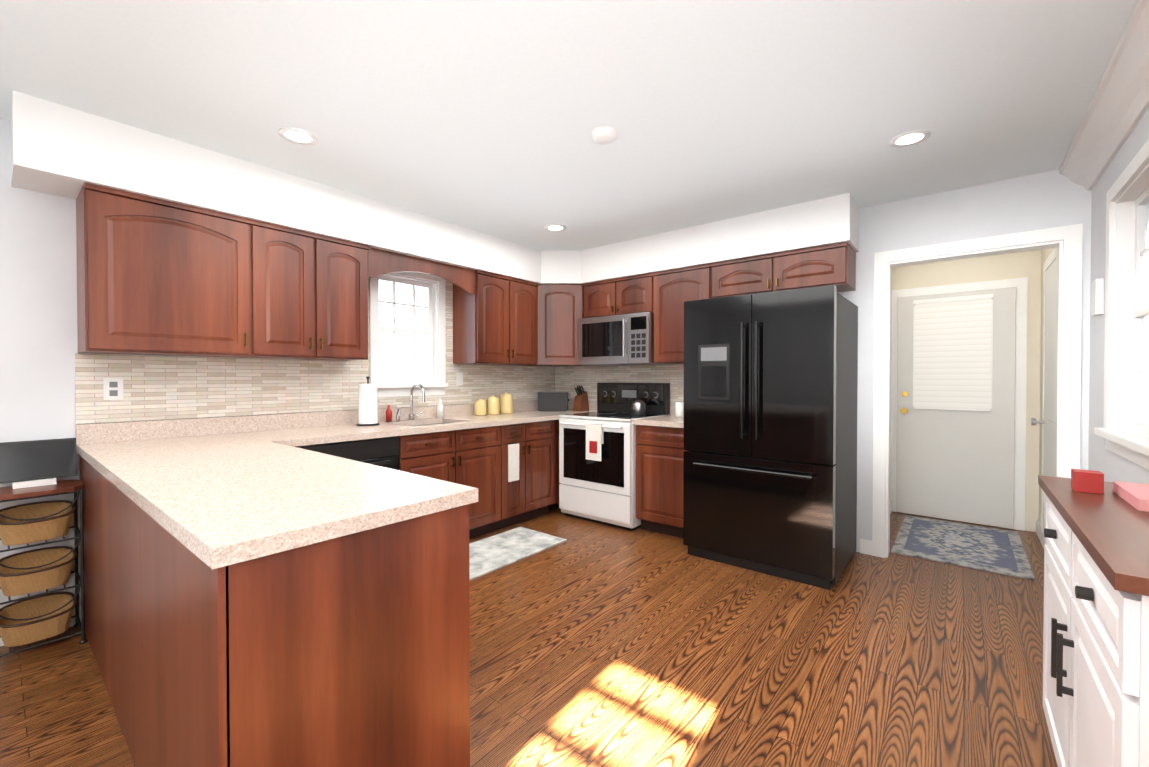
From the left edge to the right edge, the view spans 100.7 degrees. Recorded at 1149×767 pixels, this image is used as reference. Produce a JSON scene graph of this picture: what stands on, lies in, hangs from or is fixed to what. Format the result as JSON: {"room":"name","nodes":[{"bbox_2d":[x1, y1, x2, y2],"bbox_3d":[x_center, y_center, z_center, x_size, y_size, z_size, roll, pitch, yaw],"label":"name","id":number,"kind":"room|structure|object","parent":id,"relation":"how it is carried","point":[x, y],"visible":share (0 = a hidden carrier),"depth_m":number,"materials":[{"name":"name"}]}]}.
{"room":"kitchen","nodes":[
{"label":"kitchen","id":0,"kind":"room"},
{"bbox_2d":[0,118,550,620],"bbox_3d":[-2.170,-0.014,2.915,0.120,2.450,6.280,1,1,39],"label":"wall","id":1,"kind":"structure","parent":0,"point":[38,300],"depth_m":2.30,"materials":[{"name":"paint"}]},
{"bbox_2d":[0,608,74,645],"bbox_3d":[-3.269,1.177,1.470,0.015,0.100,2.390,1,1,39],"label":"baseboard","id":2,"kind":"structure","parent":1,"relation":"attached to","point":[72,622],"depth_m":2.38,"materials":[{"name":"paint"}]},
{"bbox_2d":[76,182,267,357],"bbox_3d":[-2.151,-0.540,2.574,0.328,0.770,0.725,1,1,39],"label":"upper cabinet","id":3,"kind":"object","parent":1,"relation":"attached to","point":[155,276],"depth_m":2.42,"materials":[{"name":"brown wood"}]},
{"bbox_2d":[268,223,327,359],"bbox_3d":[-1.854,-0.544,2.938,0.328,0.770,0.475,1,1,39],"label":"upper cabinet","id":4,"kind":"object","parent":1,"relation":"attached to","point":[297,259],"depth_m":2.89,"materials":[{"name":"brown wood"}]},
{"bbox_2d":[75,277,554,423],"bbox_3d":[-1.362,-0.375,3.799,0.008,1.128,3.638,1,1,39],"label":"backsplash","id":5,"kind":"structure","parent":1,"relation":"attached to","point":[165,387],"depth_m":2.98,"materials":[{"name":"tile"}]},
{"bbox_2d":[103,378,122,399],"bbox_3d":[-2.417,0.028,2.493,0.006,0.115,0.075,1,1,39],"label":"electrical outlet plate","id":6,"kind":"object","parent":5,"relation":"attached to","point":[112,388],"depth_m":2.49,"materials":[{"name":"white plastic"}]},
{"bbox_2d":[456,372,462,384],"bbox_3d":[-1.017,-0.041,4.213,0.005,0.115,0.070,1,1,39],"label":"electrical outlet plate","id":7,"kind":"object","parent":5,"relation":"attached to","point":[459,375],"depth_m":4.21,"materials":[{"name":"white plastic"}]},
{"bbox_2d":[328,237,371,360],"bbox_3d":[-1.655,-0.547,3.183,0.328,0.770,0.415,1,1,39],"label":"upper cabinet","id":8,"kind":"object","parent":1,"relation":"attached to","point":[349,263],"depth_m":3.13,"materials":[{"name":"brown wood"}]},
{"bbox_2d":[369,272,447,396],"bbox_3d":[-1.361,-0.412,3.864,0.170,1.025,0.670,1,1,39],"label":"window","id":9,"kind":"structure","parent":1,"relation":"in","point":[434,382],"depth_m":3.93,"materials":[{"name":"paint"}]},
{"bbox_2d":[448,270,503,364],"bbox_3d":[-0.803,-0.559,4.230,0.328,0.770,0.435,1,1,39],"label":"upper cabinet","id":10,"kind":"object","parent":1,"relation":"attached to","point":[478,296],"depth_m":4.06,"materials":[{"name":"brown wood"}]},
{"bbox_2d":[504,276,535,365],"bbox_3d":[-0.582,-0.562,4.468,0.369,0.770,0.473,1,1,39],"label":"upper cabinet","id":11,"kind":"object","parent":1,"relation":"attached to","point":[519,295],"depth_m":4.35,"materials":[{"name":"brown wood"}]},
{"bbox_2d":[536,283,599,366],"bbox_3d":[-0.183,-0.565,4.749,0.634,0.770,0.673,1,1,39],"label":"upper cabinet","id":12,"kind":"object","parent":1,"relation":"attached to","point":[557,306],"depth_m":4.54,"materials":[{"name":"brown wood"}]},
{"bbox_2d":[10,90,858,284],"bbox_3d":[-0.308,-1.084,2.805,2.890,0.308,3.840,1,1,39],"label":"soffit","id":13,"kind":"structure","parent":0,"point":[61,150],"depth_m":3.01,"materials":[{"name":"white paint"}]},
{"bbox_2d":[0,502,1057,766],"bbox_3d":[-0.119,1.244,2.169,4.260,0.050,7.690,1,1,39],"label":"floor","id":14,"kind":"structure","parent":0,"point":[592,644],"depth_m":2.04,"materials":[{"name":"brown wood"}]},
{"bbox_2d":[0,479,86,656],"bbox_3d":[-2.490,0.849,2.202,0.269,0.739,0.299,1,1,39],"label":"stand","id":15,"kind":"object","parent":14,"relation":"on","point":[10,493],"visible":0.79,"depth_m":2.20,"materials":[{"name":"metal"}]},
{"bbox_2d":[0,500,75,551],"bbox_3d":[-2.490,0.640,2.200,0.226,0.146,0.255,1,1,39],"label":"basket","id":16,"kind":"object","parent":15,"relation":"on","point":[12,532],"depth_m":2.18,"materials":[{"name":"wicker"}]},
{"bbox_2d":[0,546,76,607],"bbox_3d":[-2.490,0.865,2.202,0.226,0.146,0.255,1,1,39],"label":"basket","id":17,"kind":"object","parent":15,"relation":"on","point":[15,582],"depth_m":2.20,"materials":[{"name":"wicker"}]},
{"bbox_2d":[0,438,76,488],"bbox_3d":[-2.536,0.374,2.231,0.070,0.211,0.280,1,1,39],"label":"display","id":18,"kind":"object","parent":15,"relation":"on","point":[26,464],"visible":1,"depth_m":2.23,"materials":[{"name":"black plastic"}]},
{"bbox_2d":[0,592,76,646],"bbox_3d":[-2.490,1.090,2.205,0.226,0.146,0.255,1,1,39],"label":"basket","id":19,"kind":"object","parent":15,"relation":"on","point":[12,633],"depth_m":2.20,"materials":[{"name":"wicker"}]},
{"bbox_2d":[80,456,469,766],"bbox_3d":[-1.406,0.788,1.920,2.328,0.868,0.623,1,1,39],"label":"base cabinet","id":20,"kind":"object","parent":14,"relation":"on","point":[351,650],"visible":0.64,"depth_m":1.20,"materials":[{"name":"brown wood"}]},
{"bbox_2d":[88,436,477,568],"bbox_3d":[-1.146,0.334,1.711,1.668,0.040,0.660,1,1,39],"label":"countertop","id":21,"kind":"structure","parent":20,"relation":"on","point":[214,492],"depth_m":1.38,"materials":[{"name":"stone"}]},
{"bbox_2d":[296,436,398,469],"bbox_3d":[-1.564,0.776,3.062,0.640,0.866,0.616,1,1,39],"label":"dishwasher","id":22,"kind":"object","parent":14,"relation":"on","point":[383,452],"visible":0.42,"depth_m":2.94,"materials":[{"name":"black metal"}]},
{"bbox_2d":[447,422,530,534],"bbox_3d":[-0.737,0.763,4.102,0.610,0.868,0.391,1,1,39],"label":"base cabinet","id":23,"kind":"object","parent":14,"relation":"on","point":[475,457],"depth_m":3.75,"materials":[{"name":"brown wood"}]},
{"bbox_2d":[508,443,518,481],"bbox_3d":[-0.498,0.648,3.902,0.008,0.303,0.120,1,1,39],"label":"towel","id":24,"kind":"object","parent":23,"relation":"hanging from","point":[513,462],"visible":0.93,"depth_m":3.89,"materials":[{"name":"white fabric"}]},
{"bbox_2d":[469,527,566,580],"bbox_3d":[-0.570,1.198,3.405,0.500,0.012,1.000,1,1,39],"label":"area rug","id":25,"kind":"object","parent":14,"relation":"on","point":[493,553],"visible":0.64,"depth_m":3.44,"materials":[{"name":"white fabric"}]},
{"bbox_2d":[531,420,558,518],"bbox_3d":[-0.549,0.761,4.334,0.610,0.868,0.446,1,1,39],"label":"base cabinet","id":26,"kind":"object","parent":14,"relation":"on","point":[544,434],"depth_m":4.21,"materials":[{"name":"brown wood"}]},
{"bbox_2d":[76,400,596,461],"bbox_3d":[-1.115,0.263,3.605,0.645,0.140,3.638,1,1,39],"label":"countertop","id":27,"kind":"structure","parent":26,"relation":"on","point":[324,427],"depth_m":2.96,"materials":[{"name":"stone"}]},
{"bbox_2d":[357,377,379,425],"bbox_3d":[-1.463,0.123,3.373,0.150,0.344,0.150,1,1,39],"label":"paper towel holder","id":28,"kind":"object","parent":27,"relation":"on","point":[368,402],"visible":1,"depth_m":3.32,"materials":[{"name":"white paper"}]},
{"bbox_2d":[386,405,391,421],"bbox_3d":[-1.410,0.227,3.613,0.048,0.130,0.047,1,1,39],"label":"soap bottle","id":29,"kind":"object","parent":27,"relation":"on","point":[388,412],"depth_m":3.60,"materials":[{"name":"red plastic"}]},
{"bbox_2d":[395,383,424,420],"bbox_3d":[-1.244,0.144,3.715,0.204,0.294,0.239,1,1,39],"label":"faucet","id":30,"kind":"object","parent":27,"relation":"on","point":[411,415],"visible":1,"depth_m":3.75,"materials":[{"name":"silver metal"}]},
{"bbox_2d":[437,399,443,417],"bbox_3d":[-1.119,0.208,3.970,0.050,0.160,0.049,1,1,39],"label":"soap bottle","id":31,"kind":"object","parent":27,"relation":"on","point":[440,411],"depth_m":3.95,"materials":[{"name":"white plastic"}]},
{"bbox_2d":[474,397,490,415],"bbox_3d":[-0.843,0.209,4.262,0.107,0.152,0.107,0,1,33],"label":"canister set","id":32,"kind":"object","parent":27,"relation":"on","point":[479,405],"depth_m":4.23,"materials":[{"name":"yellow ceramic"}]},
{"bbox_2d":[491,394,503,414],"bbox_3d":[-0.749,0.195,4.378,0.117,0.177,0.117,0,1,33],"label":"canister set","id":33,"kind":"object","parent":27,"relation":"on","point":[502,404],"depth_m":4.35,"materials":[{"name":"yellow ceramic"}]},
{"bbox_2d":[504,392,512,413],"bbox_3d":[-0.648,0.181,4.502,0.127,0.202,0.127,0,1,33],"label":"canister set","id":34,"kind":"object","parent":27,"relation":"on","point":[508,398],"depth_m":4.45,"materials":[{"name":"yellow ceramic"}]},
{"bbox_2d":[538,392,569,410],"bbox_3d":[-0.209,0.182,4.868,0.315,0.192,0.190,0,1,2],"label":"toaster","id":35,"kind":"object","parent":27,"relation":"on","point":[552,401],"visible":1,"depth_m":4.77,"materials":[{"name":"silver metal"}]},
{"bbox_2d":[573,385,588,410],"bbox_3d":[0.068,0.149,4.834,0.090,0.259,0.160,1,1,39],"label":"knife block","id":36,"kind":"object","parent":27,"relation":"on","point":[581,402],"visible":1,"depth_m":4.80,"materials":[{"name":"brown wood"}]},
{"bbox_2d":[559,382,669,530],"bbox_3d":[0.343,0.595,4.282,0.760,1.200,0.726,1,1,39],"label":"range","id":37,"kind":"object","parent":14,"relation":"on","point":[603,491],"visible":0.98,"depth_m":4.10,"materials":[{"name":"white metal"}]},
{"bbox_2d":[586,423,603,460],"bbox_3d":[0.167,0.487,3.969,0.160,0.304,0.036,1,1,39],"label":"towel","id":38,"kind":"object","parent":37,"relation":"hanging from","point":[594,436],"visible":0.98,"depth_m":3.95,"materials":[{"name":"white fabric"}]},
{"bbox_2d":[631,400,645,414],"bbox_3d":[0.577,0.213,4.279,0.130,0.130,0.128,1,1,39],"label":"items on the range top","id":39,"kind":"object","parent":37,"relation":"on","point":[638,407],"visible":1,"depth_m":4.23,"materials":[{"name":"silver metal"}]},
{"bbox_2d":[636,425,686,537],"bbox_3d":[0.884,0.765,3.936,0.510,0.868,0.610,1,1,39],"label":"base cabinet","id":40,"kind":"object","parent":14,"relation":"on","point":[659,450],"depth_m":3.73,"materials":[{"name":"brown wood"}]},
{"bbox_2d":[633,404,683,427],"bbox_3d":[0.876,0.259,3.919,0.515,0.140,0.638,1,1,39],"label":"countertop","id":41,"kind":"structure","parent":40,"relation":"on","point":[670,420],"depth_m":3.77,"materials":[{"name":"stone"}]},
{"bbox_2d":[676,402,683,417],"bbox_3d":[0.890,0.223,3.999,0.080,0.130,0.079,1,1,39],"label":"cup","id":42,"kind":"object","parent":41,"relation":"on","point":[679,409],"visible":0.81,"depth_m":3.96,"materials":[{"name":"white ceramic"}]},
{"bbox_2d":[683,285,857,589],"bbox_3d":[1.366,0.316,3.333,0.940,1.780,0.872,1,1,39],"label":"refrigerator","id":43,"kind":"object","parent":14,"relation":"on","point":[770,439],"visible":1,"depth_m":3.00,"materials":[{"name":"black metal"}]},
{"bbox_2d":[891,515,1034,579],"bbox_3d":[2.904,1.196,3.601,0.740,0.012,1.150,1,1,39],"label":"rug","id":44,"kind":"object","parent":14,"relation":"on","point":[999,551],"visible":0.96,"depth_m":3.48,"materials":[{"name":"blue fabric"}]},
{"bbox_2d":[1038,475,1148,766],"bbox_3d":[1.425,0.781,1.165,0.356,0.900,1.090,1,1,39],"label":"buffet","id":45,"kind":"object","parent":14,"relation":"on","point":[1096,642],"visible":1,"depth_m":1.07,"materials":[{"name":"white wood"}]},
{"bbox_2d":[1071,469,1148,511],"bbox_3d":[1.478,0.264,1.205,0.240,0.130,0.570,1,1,39],"label":"boxes","id":46,"kind":"object","parent":45,"relation":"on","point":[1135,495],"visible":1,"depth_m":1.41,"materials":[{"name":"red plastic"}]},
{"bbox_2d":[0,0,1137,250],"bbox_3d":[-0.119,-1.256,2.140,4.260,0.050,7.690,1,1,39],"label":"ceiling","id":47,"kind":"structure","parent":0,"point":[486,116],"depth_m":2.01,"materials":[{"name":"paint"}]},
{"bbox_2d":[278,127,317,145],"bbox_3d":[-1.376,-1.230,2.371,0.170,0.006,0.170,1,1,39],"label":"recessed light","id":48,"kind":"object","parent":47,"relation":"in","point":[298,135],"visible":1,"depth_m":2.36,"materials":[{"name":"paint"}]},
{"bbox_2d":[545,224,565,231],"bbox_3d":[-0.152,-1.246,3.811,0.170,0.006,0.170,1,1,39],"label":"recessed light","id":49,"kind":"object","parent":47,"relation":"in","point":[556,227],"visible":0.98,"depth_m":3.80,"materials":[{"name":"paint"}]},
{"bbox_2d":[591,126,617,144],"bbox_3d":[0.148,-1.215,2.342,0.130,0.035,0.130,1,1,39],"label":"smoke detector","id":50,"kind":"object","parent":47,"relation":"attached to","point":[603,135],"visible":1,"depth_m":2.31,"materials":[{"name":"white plastic"}]},
{"bbox_2d":[889,130,930,147],"bbox_3d":[1.685,-1.230,2.393,0.170,0.006,0.170,1,1,39],"label":"recessed light","id":51,"kind":"object","parent":47,"relation":"in","point":[906,138],"visible":1,"depth_m":2.39,"materials":[{"name":"paint"}]},
{"bbox_2d":[560,169,1091,551],"bbox_3d":[1.427,-0.026,3.958,4.140,2.450,0.120,1,1,39],"label":"wall","id":52,"kind":"structure","parent":0,"point":[1048,199],"depth_m":3.06,"materials":[{"name":"paint"}]},
{"bbox_2d":[580,278,623,318],"bbox_3d":[0.356,-0.782,4.530,0.444,0.330,0.328,1,1,39],"label":"upper cabinet","id":53,"kind":"object","parent":52,"relation":"attached to","point":[600,298],"depth_m":4.40,"materials":[{"name":"brown wood"}]},
{"bbox_2d":[578,312,655,365],"bbox_3d":[0.436,-0.393,4.385,0.756,0.435,0.437,1,1,39],"label":"microwave","id":54,"kind":"object","parent":53,"relation":"attached to","point":[625,339],"visible":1,"depth_m":4.22,"materials":[{"name":"silver metal"}]},
{"bbox_2d":[555,364,683,403],"bbox_3d":[0.540,0.044,4.596,1.896,0.437,0.008,1,1,39],"label":"backsplash","id":55,"kind":"structure","parent":52,"relation":"attached to","point":[567,379],"depth_m":4.69,"materials":[{"name":"tile"}]},
{"bbox_2d":[624,273,651,313],"bbox_3d":[0.599,-0.780,4.332,0.444,0.330,0.328,1,1,39],"label":"upper cabinet","id":56,"kind":"object","parent":52,"relation":"attached to","point":[638,288],"depth_m":4.16,"materials":[{"name":"brown wood"}]},
{"bbox_2d":[652,264,711,363],"bbox_3d":[0.972,-0.557,4.031,0.515,0.770,0.328,1,1,39],"label":"upper cabinet","id":57,"kind":"object","parent":52,"relation":"attached to","point":[670,288],"depth_m":3.94,"materials":[{"name":"brown wood"}]},
{"bbox_2d":[712,252,783,297],"bbox_3d":[1.383,-0.803,3.694,0.535,0.270,0.328,1,1,39],"label":"upper cabinet","id":58,"kind":"object","parent":52,"relation":"attached to","point":[764,273],"depth_m":3.55,"materials":[{"name":"brown wood"}]},
{"bbox_2d":[784,242,855,291],"bbox_3d":[1.697,-0.800,3.438,0.535,0.270,0.328,1,1,39],"label":"upper cabinet","id":59,"kind":"object","parent":52,"relation":"attached to","point":[833,264],"depth_m":3.26,"materials":[{"name":"brown wood"}]},
{"bbox_2d":[872,223,1082,557],"bbox_3d":[2.518,0.152,3.060,1.000,2.115,0.138,1,1,39],"label":"trim","id":60,"kind":"structure","parent":52,"relation":"attached to","point":[1066,242],"depth_m":2.89,"materials":[{"name":"paint"}]},
{"bbox_2d":[892,249,1041,531],"bbox_3d":[3.387,-0.029,4.181,1.000,2.450,0.120,1,1,39],"label":"wall","id":61,"kind":"structure","parent":0,"point":[1023,264],"depth_m":3.87,"materials":[{"name":"paint"}]},
{"bbox_2d":[868,500,891,549],"bbox_3d":[2.567,1.149,3.966,0.015,0.100,1.270,1,1,39],"label":"baseboard","id":62,"kind":"structure","parent":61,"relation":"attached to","point":[869,541],"depth_m":3.35,"materials":[{"name":"paint"}]},
{"bbox_2d":[896,287,1015,528],"bbox_3d":[3.271,0.201,4.121,0.800,1.977,0.115,1,1,39],"label":"end door","id":63,"kind":"structure","parent":61,"relation":"in","point":[956,465],"depth_m":4.09,"materials":[{"name":"paint"}]},
{"bbox_2d":[913,294,992,410],"bbox_3d":[3.255,-0.258,4.111,0.540,0.970,0.036,1,1,39],"label":"door blind","id":64,"kind":"object","parent":63,"relation":"attached to","point":[952,353],"visible":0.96,"depth_m":4.09,"materials":[{"name":"fabric"}]},
{"bbox_2d":[890,277,1027,530],"bbox_3d":[3.305,0.167,4.162,0.940,2.060,0.016,1,1,39],"label":"door frame","id":65,"kind":"structure","parent":61,"relation":"attached to","point":[1020,285],"depth_m":3.90,"materials":[{"name":"paint"}]},
{"bbox_2d":[1039,248,1053,523],"bbox_3d":[3.414,-0.019,3.327,0.120,2.450,1.410,1,1,39],"label":"wall","id":66,"kind":"structure","parent":0,"point":[1046,253],"depth_m":3.76,"materials":[{"name":"paint"}]},
{"bbox_2d":[1036,520,1046,547],"bbox_3d":[3.330,1.156,3.345,0.015,0.100,1.270,1,1,39],"label":"baseboard","id":67,"kind":"structure","parent":66,"relation":"attached to","point":[1038,526],"depth_m":3.67,"materials":[{"name":"paint"}]},
{"bbox_2d":[1031,259,1055,532],"bbox_3d":[3.230,0.188,3.267,0.083,2.022,0.760,1,1,39],"label":"door","id":68,"kind":"structure","parent":66,"relation":"in","point":[1049,369],"depth_m":3.31,"materials":[{"name":"paint"}]},
{"bbox_2d":[1040,248,1055,543],"bbox_3d":[3.257,0.155,3.244,0.016,2.105,0.900,1,1,39],"label":"door frame","id":69,"kind":"structure","parent":66,"relation":"attached to","point":[1052,256],"depth_m":3.55,"materials":[{"name":"paint"}]},
{"bbox_2d":[1088,107,1148,483],"bbox_3d":[1.041,0.015,0.301,0.120,2.450,6.280,1,1,39],"label":"wall","id":70,"kind":"structure","parent":0,"point":[1110,466],"depth_m":2.45,"materials":[{"name":"paint"}]},
{"bbox_2d":[1091,278,1103,315],"bbox_3d":[2.705,-0.444,2.461,0.028,0.180,0.100,1,1,39],"label":"thermostat","id":71,"kind":"object","parent":70,"relation":"attached to","point":[1097,302],"visible":1,"depth_m":2.43,"materials":[{"name":"white plastic"}]},
{"bbox_2d":[1059,0,1148,189],"bbox_3d":[0.944,-1.135,0.367,0.130,0.150,6.040,1,1,39],"label":"crown molding","id":72,"kind":"structure","parent":70,"relation":"attached to","point":[1118,106],"depth_m":1.97,"materials":[{"name":"paint"}]},
{"bbox_2d":[1094,139,1148,469],"bbox_3d":[2.319,-0.300,1.907,0.170,1.245,0.980,1,1,39],"label":"window","id":73,"kind":"structure","parent":70,"relation":"in","point":[1124,432],"depth_m":2.21,"materials":[{"name":"paint"}]},
{"label":"outside","id":74,"kind":"structure","parent":0,"visible":0},
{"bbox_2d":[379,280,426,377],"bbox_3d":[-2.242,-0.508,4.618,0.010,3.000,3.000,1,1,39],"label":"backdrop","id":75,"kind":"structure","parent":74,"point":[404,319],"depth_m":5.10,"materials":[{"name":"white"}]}
]}

